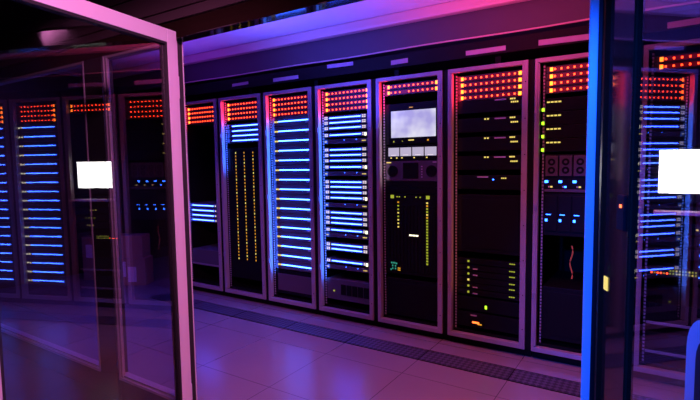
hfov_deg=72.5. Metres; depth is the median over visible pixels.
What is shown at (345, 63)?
paper label
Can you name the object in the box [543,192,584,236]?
server
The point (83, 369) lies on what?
window
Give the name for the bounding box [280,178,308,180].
light
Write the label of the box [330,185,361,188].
light
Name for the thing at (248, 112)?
panel
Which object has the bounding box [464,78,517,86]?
diffuser
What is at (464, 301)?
server
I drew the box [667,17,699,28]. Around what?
paper label
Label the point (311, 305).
rack
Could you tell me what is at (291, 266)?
light
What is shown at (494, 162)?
server
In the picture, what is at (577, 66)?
diffuser
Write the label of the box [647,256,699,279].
unit
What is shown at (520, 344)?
rack
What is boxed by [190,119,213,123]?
diffuser
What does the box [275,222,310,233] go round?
server
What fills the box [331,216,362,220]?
light
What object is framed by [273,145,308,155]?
server
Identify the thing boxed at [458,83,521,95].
panel
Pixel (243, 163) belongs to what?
server
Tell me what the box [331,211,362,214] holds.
light
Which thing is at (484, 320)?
unit
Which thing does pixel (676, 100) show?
case
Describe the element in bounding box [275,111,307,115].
diffuser
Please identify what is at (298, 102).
panel
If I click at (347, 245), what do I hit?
light
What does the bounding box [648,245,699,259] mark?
server
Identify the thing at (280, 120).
light
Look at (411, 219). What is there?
unit
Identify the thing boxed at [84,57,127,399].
trim
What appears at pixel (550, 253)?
rack
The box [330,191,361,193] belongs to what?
light
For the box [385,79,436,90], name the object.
panel
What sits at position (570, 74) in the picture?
diffuser
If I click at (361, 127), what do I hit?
server
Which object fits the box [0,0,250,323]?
ceiling
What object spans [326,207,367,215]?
server
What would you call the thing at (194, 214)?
light
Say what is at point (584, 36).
paper label
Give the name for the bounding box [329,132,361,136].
light
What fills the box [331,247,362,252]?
light
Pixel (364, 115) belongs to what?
server
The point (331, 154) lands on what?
light
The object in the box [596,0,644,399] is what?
door
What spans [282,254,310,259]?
light
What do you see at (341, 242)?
server
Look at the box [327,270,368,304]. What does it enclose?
server
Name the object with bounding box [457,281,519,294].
server
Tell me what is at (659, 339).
case
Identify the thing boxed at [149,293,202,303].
floor vent
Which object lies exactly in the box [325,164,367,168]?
server
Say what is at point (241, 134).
light
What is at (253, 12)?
trim
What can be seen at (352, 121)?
light
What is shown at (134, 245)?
carton
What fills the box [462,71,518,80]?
diffuser
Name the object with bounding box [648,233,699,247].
server
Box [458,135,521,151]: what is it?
server
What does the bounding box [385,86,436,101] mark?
panel
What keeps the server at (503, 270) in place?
in the rack at (520, 344)
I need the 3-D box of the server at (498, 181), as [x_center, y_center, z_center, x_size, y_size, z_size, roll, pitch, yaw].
[1.137,-0.145,3.608,0.470,0.100,0.554,2,5,33]
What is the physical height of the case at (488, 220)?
0.420 m
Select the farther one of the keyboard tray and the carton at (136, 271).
the carton at (136, 271)
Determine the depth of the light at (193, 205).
5.04 m
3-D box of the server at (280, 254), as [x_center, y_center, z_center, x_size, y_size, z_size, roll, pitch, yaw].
[-0.365,0.503,4.638,0.470,0.084,0.560,2,5,33]
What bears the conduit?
attached to the ceiling soffit
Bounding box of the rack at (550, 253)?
[531,52,588,366]
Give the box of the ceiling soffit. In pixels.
[113,0,699,94]
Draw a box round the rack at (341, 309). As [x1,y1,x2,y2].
[315,79,380,326]
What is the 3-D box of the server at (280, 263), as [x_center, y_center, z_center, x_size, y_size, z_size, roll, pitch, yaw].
[-0.363,0.592,4.645,0.470,0.084,0.560,2,5,33]
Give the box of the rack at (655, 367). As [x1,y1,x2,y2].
[633,38,699,386]
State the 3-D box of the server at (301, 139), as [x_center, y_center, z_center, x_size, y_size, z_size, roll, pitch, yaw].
[-0.380,-0.559,4.556,0.470,0.084,0.560,2,5,33]
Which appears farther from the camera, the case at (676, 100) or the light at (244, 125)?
the light at (244, 125)
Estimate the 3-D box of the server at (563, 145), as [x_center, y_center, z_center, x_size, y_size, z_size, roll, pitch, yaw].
[1.625,-0.374,3.264,0.490,0.084,0.564,2,5,33]
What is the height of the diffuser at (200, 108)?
0.026 m
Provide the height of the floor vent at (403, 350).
0.004 m
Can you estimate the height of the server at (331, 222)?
0.037 m
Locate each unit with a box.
[325,138,367,145]
[325,170,367,175]
[326,200,367,208]
[326,231,368,239]
[327,262,368,272]
[386,194,436,277]
[457,308,518,334]
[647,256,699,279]
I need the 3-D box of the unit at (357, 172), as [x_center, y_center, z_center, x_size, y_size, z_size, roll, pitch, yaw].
[0.129,-0.241,4.255,0.470,0.036,0.554,2,5,33]
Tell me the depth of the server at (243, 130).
4.65 m
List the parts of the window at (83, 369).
kick panel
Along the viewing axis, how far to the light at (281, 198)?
4.35 m
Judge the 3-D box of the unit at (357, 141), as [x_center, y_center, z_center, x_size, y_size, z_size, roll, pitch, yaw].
[0.125,-0.515,4.234,0.470,0.036,0.554,2,5,33]
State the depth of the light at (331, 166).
4.03 m
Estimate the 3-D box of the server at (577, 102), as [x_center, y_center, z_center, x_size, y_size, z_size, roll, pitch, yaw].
[1.622,-0.636,3.244,0.490,0.084,0.564,2,5,33]
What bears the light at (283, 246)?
attached to the server at (279, 245)
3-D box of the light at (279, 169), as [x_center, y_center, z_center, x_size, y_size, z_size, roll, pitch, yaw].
[-0.500,-0.273,4.334,0.367,0.024,0.004,2,5,33]
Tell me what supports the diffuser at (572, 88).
attached to the panel at (572, 90)
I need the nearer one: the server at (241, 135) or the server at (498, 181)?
the server at (498, 181)
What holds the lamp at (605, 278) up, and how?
attached to the door at (625, 19)
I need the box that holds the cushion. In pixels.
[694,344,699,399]
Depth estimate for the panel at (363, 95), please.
3.98 m
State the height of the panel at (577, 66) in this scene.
0.042 m
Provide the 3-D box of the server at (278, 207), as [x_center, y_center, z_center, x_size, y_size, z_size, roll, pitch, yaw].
[-0.371,0.061,4.604,0.470,0.084,0.560,2,5,33]
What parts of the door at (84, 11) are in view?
rail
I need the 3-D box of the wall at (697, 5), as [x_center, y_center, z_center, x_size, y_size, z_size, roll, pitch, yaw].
[1.270,-0.473,4.695,9.400,2.900,0.100,2,5,33]
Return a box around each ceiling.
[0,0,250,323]
[54,0,455,76]
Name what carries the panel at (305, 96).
in the rack at (311, 305)
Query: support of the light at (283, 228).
attached to the server at (279, 226)
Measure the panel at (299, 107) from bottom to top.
0.042 m
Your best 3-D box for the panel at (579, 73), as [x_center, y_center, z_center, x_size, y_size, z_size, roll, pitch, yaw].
[1.630,-0.819,3.228,0.470,0.042,0.554,2,5,33]
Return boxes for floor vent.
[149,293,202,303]
[193,301,245,316]
[232,311,296,328]
[284,322,357,342]
[345,335,427,359]
[418,350,514,379]
[507,369,580,397]
[632,394,657,399]
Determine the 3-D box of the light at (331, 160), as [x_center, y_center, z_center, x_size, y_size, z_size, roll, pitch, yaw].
[-0.038,-0.333,4.028,0.322,0.024,0.004,2,5,33]
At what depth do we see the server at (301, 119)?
4.33 m
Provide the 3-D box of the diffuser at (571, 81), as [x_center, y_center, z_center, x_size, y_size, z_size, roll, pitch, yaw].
[1.476,-0.754,3.007,0.400,0.026,0.003,2,5,33]
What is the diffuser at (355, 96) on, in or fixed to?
attached to the panel at (363, 95)
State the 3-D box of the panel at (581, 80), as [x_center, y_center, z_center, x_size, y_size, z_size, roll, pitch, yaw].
[1.631,-0.774,3.232,0.470,0.042,0.554,2,5,33]
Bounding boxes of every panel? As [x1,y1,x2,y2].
[187,105,212,111]
[187,109,212,115]
[187,114,213,120]
[187,118,213,126]
[226,100,256,107]
[226,105,256,111]
[227,110,256,116]
[227,114,256,122]
[271,94,307,102]
[271,99,307,107]
[272,105,307,112]
[272,110,307,117]
[324,87,366,96]
[324,93,366,102]
[324,99,366,107]
[324,104,366,114]
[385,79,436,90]
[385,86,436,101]
[386,144,436,159]
[458,70,521,82]
[458,76,521,88]
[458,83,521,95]
[458,90,521,101]
[546,62,587,73]
[546,69,587,80]
[546,77,587,87]
[546,84,587,97]
[654,59,699,77]
[655,52,699,63]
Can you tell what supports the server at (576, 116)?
in the rack at (550, 253)
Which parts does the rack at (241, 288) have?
post, mounting rail, rail, panel, panel, rail, post, panel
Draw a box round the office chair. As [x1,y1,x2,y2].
[684,320,699,399]
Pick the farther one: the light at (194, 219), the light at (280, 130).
the light at (194, 219)
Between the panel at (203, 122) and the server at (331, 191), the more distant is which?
the panel at (203, 122)
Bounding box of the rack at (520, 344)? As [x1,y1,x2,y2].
[447,59,534,356]
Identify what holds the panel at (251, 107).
in the rack at (241, 288)
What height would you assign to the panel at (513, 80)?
0.042 m
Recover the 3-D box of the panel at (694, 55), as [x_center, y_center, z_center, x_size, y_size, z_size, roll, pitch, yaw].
[2.133,-0.833,2.900,0.470,0.042,0.554,2,5,33]
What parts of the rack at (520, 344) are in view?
post, mounting rail, panel, rail, rail, panel, panel, post, panel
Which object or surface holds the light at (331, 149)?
attached to the server at (342, 149)
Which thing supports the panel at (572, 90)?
in the rack at (550, 253)
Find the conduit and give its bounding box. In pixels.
[184,1,699,83]
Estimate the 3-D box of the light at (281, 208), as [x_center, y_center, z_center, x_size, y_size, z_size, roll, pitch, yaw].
[-0.495,0.081,4.362,0.367,0.024,0.004,2,5,33]
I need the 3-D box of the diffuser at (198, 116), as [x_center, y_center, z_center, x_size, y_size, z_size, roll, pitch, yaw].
[-1.544,-0.862,4.963,0.400,0.026,0.003,2,5,33]
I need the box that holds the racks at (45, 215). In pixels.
[0,74,168,288]
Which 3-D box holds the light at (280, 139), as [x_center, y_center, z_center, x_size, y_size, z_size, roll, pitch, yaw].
[-0.504,-0.538,4.314,0.367,0.024,0.004,2,5,33]
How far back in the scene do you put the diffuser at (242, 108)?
4.63 m
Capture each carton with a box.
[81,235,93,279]
[121,233,150,257]
[122,255,153,284]
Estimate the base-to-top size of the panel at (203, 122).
0.042 m
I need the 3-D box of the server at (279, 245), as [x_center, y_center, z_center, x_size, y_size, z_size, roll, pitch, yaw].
[-0.366,0.415,4.631,0.470,0.084,0.560,2,5,33]
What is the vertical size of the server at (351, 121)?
0.037 m
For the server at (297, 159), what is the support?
in the rack at (311, 305)
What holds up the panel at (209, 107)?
in the rack at (203, 142)
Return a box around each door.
[0,0,192,399]
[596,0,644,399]
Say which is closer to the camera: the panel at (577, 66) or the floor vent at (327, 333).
the panel at (577, 66)
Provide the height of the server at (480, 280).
0.040 m
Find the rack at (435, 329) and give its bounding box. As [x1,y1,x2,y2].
[376,70,449,339]
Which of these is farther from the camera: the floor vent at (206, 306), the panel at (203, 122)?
the panel at (203, 122)
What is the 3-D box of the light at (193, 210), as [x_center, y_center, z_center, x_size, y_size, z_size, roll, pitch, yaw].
[-1.555,0.110,5.050,0.342,0.024,0.011,2,5,33]
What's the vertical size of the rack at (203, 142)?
2.020 m
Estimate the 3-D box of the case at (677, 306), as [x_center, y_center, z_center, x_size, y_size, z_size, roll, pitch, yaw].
[2.153,0.673,3.014,0.470,0.130,0.560,2,5,33]
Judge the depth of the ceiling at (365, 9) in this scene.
3.94 m
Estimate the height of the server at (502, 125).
0.100 m
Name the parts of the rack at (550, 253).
post, mounting rail, panel, rail, rail, panel, panel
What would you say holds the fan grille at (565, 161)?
attached to the enclosure
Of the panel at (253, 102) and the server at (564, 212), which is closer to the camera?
the server at (564, 212)
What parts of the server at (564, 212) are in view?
blade, blade, blade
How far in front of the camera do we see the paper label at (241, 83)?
4.59 m
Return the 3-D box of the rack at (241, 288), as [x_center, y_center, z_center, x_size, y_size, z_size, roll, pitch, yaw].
[-0.831,-0.024,4.994,0.597,2.020,0.805,2,5,33]
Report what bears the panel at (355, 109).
in the rack at (341, 309)
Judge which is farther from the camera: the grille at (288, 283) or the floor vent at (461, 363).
the grille at (288, 283)
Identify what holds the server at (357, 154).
in the rack at (341, 309)
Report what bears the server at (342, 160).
in the rack at (341, 309)
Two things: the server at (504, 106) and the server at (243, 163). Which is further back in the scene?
the server at (243, 163)
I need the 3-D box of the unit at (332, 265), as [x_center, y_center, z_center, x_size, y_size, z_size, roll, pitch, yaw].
[0.141,0.569,4.318,0.470,0.036,0.554,2,5,33]
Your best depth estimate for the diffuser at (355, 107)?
3.98 m
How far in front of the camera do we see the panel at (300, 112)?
4.31 m
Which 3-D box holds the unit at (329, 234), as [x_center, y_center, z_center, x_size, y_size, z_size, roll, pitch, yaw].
[0.137,0.290,4.297,0.470,0.036,0.554,2,5,33]
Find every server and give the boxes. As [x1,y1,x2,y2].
[191,200,216,207]
[191,207,216,212]
[191,212,216,217]
[191,217,216,222]
[227,122,257,128]
[227,127,257,133]
[227,132,257,138]
[227,137,257,143]
[228,148,261,280]
[272,115,307,126]
[272,125,307,136]
[272,135,308,145]
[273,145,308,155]
[273,155,308,164]
[273,165,308,174]
[273,175,308,184]
[274,184,309,193]
[274,194,309,203]
[274,203,309,213]
[274,212,309,223]
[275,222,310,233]
[275,231,310,243]
[275,240,310,252]
[275,250,310,262]
[276,259,310,272]
[324,113,366,120]
[324,118,366,125]
[324,124,366,132]
[324,131,367,138]
[325,147,367,152]
[325,152,367,157]
[325,158,367,162]
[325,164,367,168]
[325,178,367,184]
[325,184,367,189]
[325,189,367,194]
[326,194,367,200]
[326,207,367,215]
[326,214,368,221]
[326,220,368,226]
[326,225,368,234]
[326,238,368,249]
[327,246,368,253]
[327,252,368,266]
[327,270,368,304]
[457,252,519,268]
[457,263,519,275]
[457,269,519,281]
[457,275,519,287]
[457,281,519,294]
[457,287,518,300]
[457,293,518,316]
[458,97,521,117]
[458,115,521,135]
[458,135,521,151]
[458,155,520,169]
[458,173,520,189]
[541,124,586,138]
[541,138,586,152]
[542,95,587,111]
[542,110,586,125]
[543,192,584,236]
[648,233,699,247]
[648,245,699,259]
[649,214,699,235]
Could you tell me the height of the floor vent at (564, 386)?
0.004 m
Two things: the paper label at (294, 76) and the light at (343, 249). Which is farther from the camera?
the paper label at (294, 76)
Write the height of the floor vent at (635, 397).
0.004 m
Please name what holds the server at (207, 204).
in the rack at (203, 142)
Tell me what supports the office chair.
on the floor
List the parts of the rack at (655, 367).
post, mounting rail, rail, panel, rail, panel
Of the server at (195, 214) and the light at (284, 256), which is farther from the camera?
the server at (195, 214)
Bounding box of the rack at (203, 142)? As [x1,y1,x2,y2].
[185,99,228,295]
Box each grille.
[278,273,311,294]
[390,281,436,317]
[546,291,582,339]
[548,159,554,173]
[562,158,569,173]
[576,158,583,173]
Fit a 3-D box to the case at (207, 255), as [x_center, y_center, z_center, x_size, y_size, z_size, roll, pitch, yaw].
[-1.373,0.592,5.296,0.470,0.160,0.570,2,5,33]
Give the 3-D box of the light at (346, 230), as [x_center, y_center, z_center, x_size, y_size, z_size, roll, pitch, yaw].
[-0.029,0.262,4.074,0.322,0.024,0.004,2,5,33]
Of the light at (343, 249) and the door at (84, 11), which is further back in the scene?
the light at (343, 249)
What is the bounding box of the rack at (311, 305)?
[263,87,322,314]
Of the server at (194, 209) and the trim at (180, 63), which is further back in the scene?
the server at (194, 209)
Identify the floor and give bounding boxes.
[0,256,684,399]
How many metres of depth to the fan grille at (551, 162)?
3.14 m
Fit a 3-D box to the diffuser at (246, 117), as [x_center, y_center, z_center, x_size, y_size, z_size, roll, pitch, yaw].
[-1.040,-0.799,4.640,0.400,0.026,0.003,2,5,33]
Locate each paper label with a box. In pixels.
[232,81,247,86]
[273,75,297,81]
[327,62,352,67]
[391,58,407,64]
[466,45,505,55]
[539,34,588,45]
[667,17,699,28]
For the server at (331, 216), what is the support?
in the rack at (341, 309)
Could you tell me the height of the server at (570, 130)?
0.084 m
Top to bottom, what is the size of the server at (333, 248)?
0.037 m
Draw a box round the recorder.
[386,160,436,180]
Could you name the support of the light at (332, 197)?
attached to the server at (334, 196)
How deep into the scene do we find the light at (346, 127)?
4.00 m
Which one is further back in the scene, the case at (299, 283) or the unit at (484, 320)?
the case at (299, 283)
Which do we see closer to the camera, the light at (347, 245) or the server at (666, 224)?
the server at (666, 224)
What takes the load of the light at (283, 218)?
attached to the server at (279, 217)
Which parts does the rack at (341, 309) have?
post, mounting rail, rail, panel, panel, rail, post, panel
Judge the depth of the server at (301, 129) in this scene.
4.33 m
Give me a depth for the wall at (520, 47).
3.54 m
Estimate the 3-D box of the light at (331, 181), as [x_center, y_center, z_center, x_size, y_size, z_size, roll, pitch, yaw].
[-0.035,-0.152,4.042,0.322,0.024,0.004,2,5,33]
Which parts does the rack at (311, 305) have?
post, mounting rail, panel, rail, panel, rail, post, panel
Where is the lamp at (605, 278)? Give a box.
[603,276,607,290]
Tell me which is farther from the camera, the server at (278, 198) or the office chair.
the server at (278, 198)
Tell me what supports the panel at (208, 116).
in the rack at (203, 142)
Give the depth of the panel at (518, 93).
3.33 m
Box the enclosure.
[544,154,585,192]
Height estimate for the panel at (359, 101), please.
0.042 m
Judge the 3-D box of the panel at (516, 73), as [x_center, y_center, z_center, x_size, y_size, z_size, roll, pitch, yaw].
[1.126,-0.882,3.551,0.470,0.042,0.554,2,5,33]
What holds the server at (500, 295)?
in the rack at (520, 344)
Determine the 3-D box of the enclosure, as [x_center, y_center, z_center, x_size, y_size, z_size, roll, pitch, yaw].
[1.637,-0.190,3.273,0.470,0.245,0.564,2,5,33]
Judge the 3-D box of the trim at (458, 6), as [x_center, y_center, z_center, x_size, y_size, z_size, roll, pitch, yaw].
[0.540,-1.371,3.519,9.400,0.084,0.070,2,5,33]
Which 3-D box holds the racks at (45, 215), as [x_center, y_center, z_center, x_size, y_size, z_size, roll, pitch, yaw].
[-4.429,-0.386,4.643,0.100,2.900,6.200,2,5,33]
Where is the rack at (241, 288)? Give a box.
[218,93,272,304]
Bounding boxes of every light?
[192,204,213,206]
[192,209,213,211]
[193,213,214,216]
[193,218,214,221]
[232,123,257,127]
[232,128,257,132]
[232,133,257,136]
[232,138,257,141]
[278,118,307,122]
[278,128,307,132]
[279,138,308,141]
[279,148,308,151]
[279,159,308,161]
[279,169,308,170]
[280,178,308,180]
[280,188,309,190]
[280,197,309,200]
[280,207,309,210]
[281,216,309,220]
[281,226,309,230]
[281,235,310,239]
[281,244,310,249]
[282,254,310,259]
[282,263,310,269]
[329,114,360,119]
[329,119,360,124]
[329,125,360,129]
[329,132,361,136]
[330,148,361,150]
[330,153,361,156]
[330,159,361,161]
[330,165,361,168]
[330,180,361,183]
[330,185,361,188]
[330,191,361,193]
[331,196,361,199]
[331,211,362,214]
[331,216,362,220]
[331,221,362,225]
[331,228,362,232]
[331,243,362,248]
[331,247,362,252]
[332,259,362,265]
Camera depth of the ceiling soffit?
3.69 m
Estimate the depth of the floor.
3.35 m
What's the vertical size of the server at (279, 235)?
0.084 m
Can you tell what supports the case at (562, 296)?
in the rack at (550, 253)
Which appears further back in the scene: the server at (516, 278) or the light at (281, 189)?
the light at (281, 189)
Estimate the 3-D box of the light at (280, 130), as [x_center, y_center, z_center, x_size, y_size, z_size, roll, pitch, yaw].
[-0.505,-0.627,4.307,0.367,0.024,0.004,2,5,33]
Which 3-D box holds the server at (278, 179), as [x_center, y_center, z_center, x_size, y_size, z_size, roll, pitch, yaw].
[-0.375,-0.205,4.583,0.470,0.084,0.560,2,5,33]
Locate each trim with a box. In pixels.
[0,0,363,80]
[80,0,529,83]
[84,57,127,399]
[176,40,196,399]
[580,0,605,399]
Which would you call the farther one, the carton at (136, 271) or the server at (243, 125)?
the carton at (136, 271)
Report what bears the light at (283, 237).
attached to the server at (279, 235)
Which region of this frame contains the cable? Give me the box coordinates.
[569,246,573,278]
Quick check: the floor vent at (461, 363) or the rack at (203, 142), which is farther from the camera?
the rack at (203, 142)
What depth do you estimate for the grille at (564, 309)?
3.17 m
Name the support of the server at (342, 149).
in the rack at (341, 309)
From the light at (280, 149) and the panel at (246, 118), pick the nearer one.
the light at (280, 149)
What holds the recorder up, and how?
in the rack at (435, 329)
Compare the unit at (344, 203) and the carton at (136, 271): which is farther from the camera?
the carton at (136, 271)
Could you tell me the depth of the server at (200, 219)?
5.06 m
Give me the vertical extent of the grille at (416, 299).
0.240 m
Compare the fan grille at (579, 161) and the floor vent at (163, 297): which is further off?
the floor vent at (163, 297)
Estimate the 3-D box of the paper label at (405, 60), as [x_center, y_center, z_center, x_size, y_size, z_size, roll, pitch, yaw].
[0.379,-1.062,3.662,0.145,0.034,0.002,1,5,33]
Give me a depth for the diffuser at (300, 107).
4.29 m
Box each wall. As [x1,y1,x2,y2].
[184,3,699,101]
[185,8,699,100]
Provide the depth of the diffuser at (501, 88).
3.33 m
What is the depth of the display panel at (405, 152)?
3.69 m
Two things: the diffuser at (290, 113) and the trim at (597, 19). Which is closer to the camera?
the trim at (597, 19)
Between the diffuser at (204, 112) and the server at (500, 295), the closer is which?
the server at (500, 295)
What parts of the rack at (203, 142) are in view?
mounting rail, rail, panel, panel, rail, post, panel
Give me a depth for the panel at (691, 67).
2.78 m
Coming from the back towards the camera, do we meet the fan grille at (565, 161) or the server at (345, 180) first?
the server at (345, 180)
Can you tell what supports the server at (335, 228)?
in the rack at (341, 309)
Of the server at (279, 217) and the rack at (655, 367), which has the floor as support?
the rack at (655, 367)
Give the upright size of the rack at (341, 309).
2.020 m
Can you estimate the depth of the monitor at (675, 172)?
2.78 m
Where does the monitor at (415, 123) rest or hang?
in the rack at (435, 329)
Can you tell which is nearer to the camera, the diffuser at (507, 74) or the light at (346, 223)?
the diffuser at (507, 74)
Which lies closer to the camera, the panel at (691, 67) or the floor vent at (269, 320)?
the panel at (691, 67)
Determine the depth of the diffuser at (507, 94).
3.33 m
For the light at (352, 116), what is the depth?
4.00 m
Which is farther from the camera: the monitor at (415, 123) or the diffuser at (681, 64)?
the monitor at (415, 123)
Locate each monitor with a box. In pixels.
[385,100,436,145]
[650,147,699,202]
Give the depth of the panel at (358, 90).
3.98 m
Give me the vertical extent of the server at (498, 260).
0.040 m
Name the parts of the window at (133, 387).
kick panel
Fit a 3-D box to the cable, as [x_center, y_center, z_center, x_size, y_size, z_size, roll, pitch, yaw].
[1.450,0.408,3.126,0.026,0.222,0.010,2,5,33]
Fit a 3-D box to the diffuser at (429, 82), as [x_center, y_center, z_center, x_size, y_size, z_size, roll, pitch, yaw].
[0.468,-0.880,3.652,0.400,0.026,0.003,2,5,33]
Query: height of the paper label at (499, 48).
0.032 m
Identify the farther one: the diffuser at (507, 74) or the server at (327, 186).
the server at (327, 186)
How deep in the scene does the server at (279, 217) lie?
4.39 m
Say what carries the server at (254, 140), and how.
in the rack at (241, 288)
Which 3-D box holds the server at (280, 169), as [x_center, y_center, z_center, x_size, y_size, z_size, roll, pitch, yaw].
[-0.377,-0.293,4.576,0.470,0.084,0.560,2,5,33]
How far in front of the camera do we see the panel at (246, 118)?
4.69 m
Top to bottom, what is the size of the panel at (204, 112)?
0.042 m
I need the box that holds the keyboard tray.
[650,202,699,215]
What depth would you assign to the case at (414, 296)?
3.78 m
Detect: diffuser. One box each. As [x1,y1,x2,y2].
[188,106,211,110]
[189,110,212,114]
[190,115,211,118]
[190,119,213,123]
[229,106,256,110]
[230,115,256,119]
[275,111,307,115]
[276,105,307,110]
[328,94,365,100]
[328,105,365,111]
[389,87,434,94]
[390,80,435,88]
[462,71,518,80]
[462,91,517,99]
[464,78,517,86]
[464,85,518,93]
[550,71,587,78]
[550,78,587,85]
[550,85,587,92]
[553,63,587,70]
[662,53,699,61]
[663,61,699,68]
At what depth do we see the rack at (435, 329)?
3.73 m
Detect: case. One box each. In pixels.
[192,243,218,266]
[276,268,311,297]
[387,273,437,321]
[458,190,520,255]
[542,270,582,344]
[645,323,689,358]
[646,282,699,328]
[652,74,699,147]
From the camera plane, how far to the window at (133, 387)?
2.66 m
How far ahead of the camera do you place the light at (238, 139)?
4.64 m
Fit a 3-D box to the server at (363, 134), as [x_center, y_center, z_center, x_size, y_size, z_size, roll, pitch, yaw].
[0.123,-0.569,4.227,0.470,0.037,0.560,2,5,33]
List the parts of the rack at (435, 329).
post, mounting rail, panel, rail, panel, rail, post, panel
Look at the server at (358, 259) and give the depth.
4.16 m
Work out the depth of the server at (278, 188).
4.38 m
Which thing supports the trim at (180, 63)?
attached to the ceiling at (27, 33)
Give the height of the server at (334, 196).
0.037 m
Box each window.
[0,61,101,391]
[102,44,174,399]
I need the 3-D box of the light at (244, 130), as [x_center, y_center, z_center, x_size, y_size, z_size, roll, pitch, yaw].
[-1.013,-0.676,4.633,0.367,0.024,0.004,2,5,33]
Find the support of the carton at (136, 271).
on the floor
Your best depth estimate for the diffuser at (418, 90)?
3.65 m

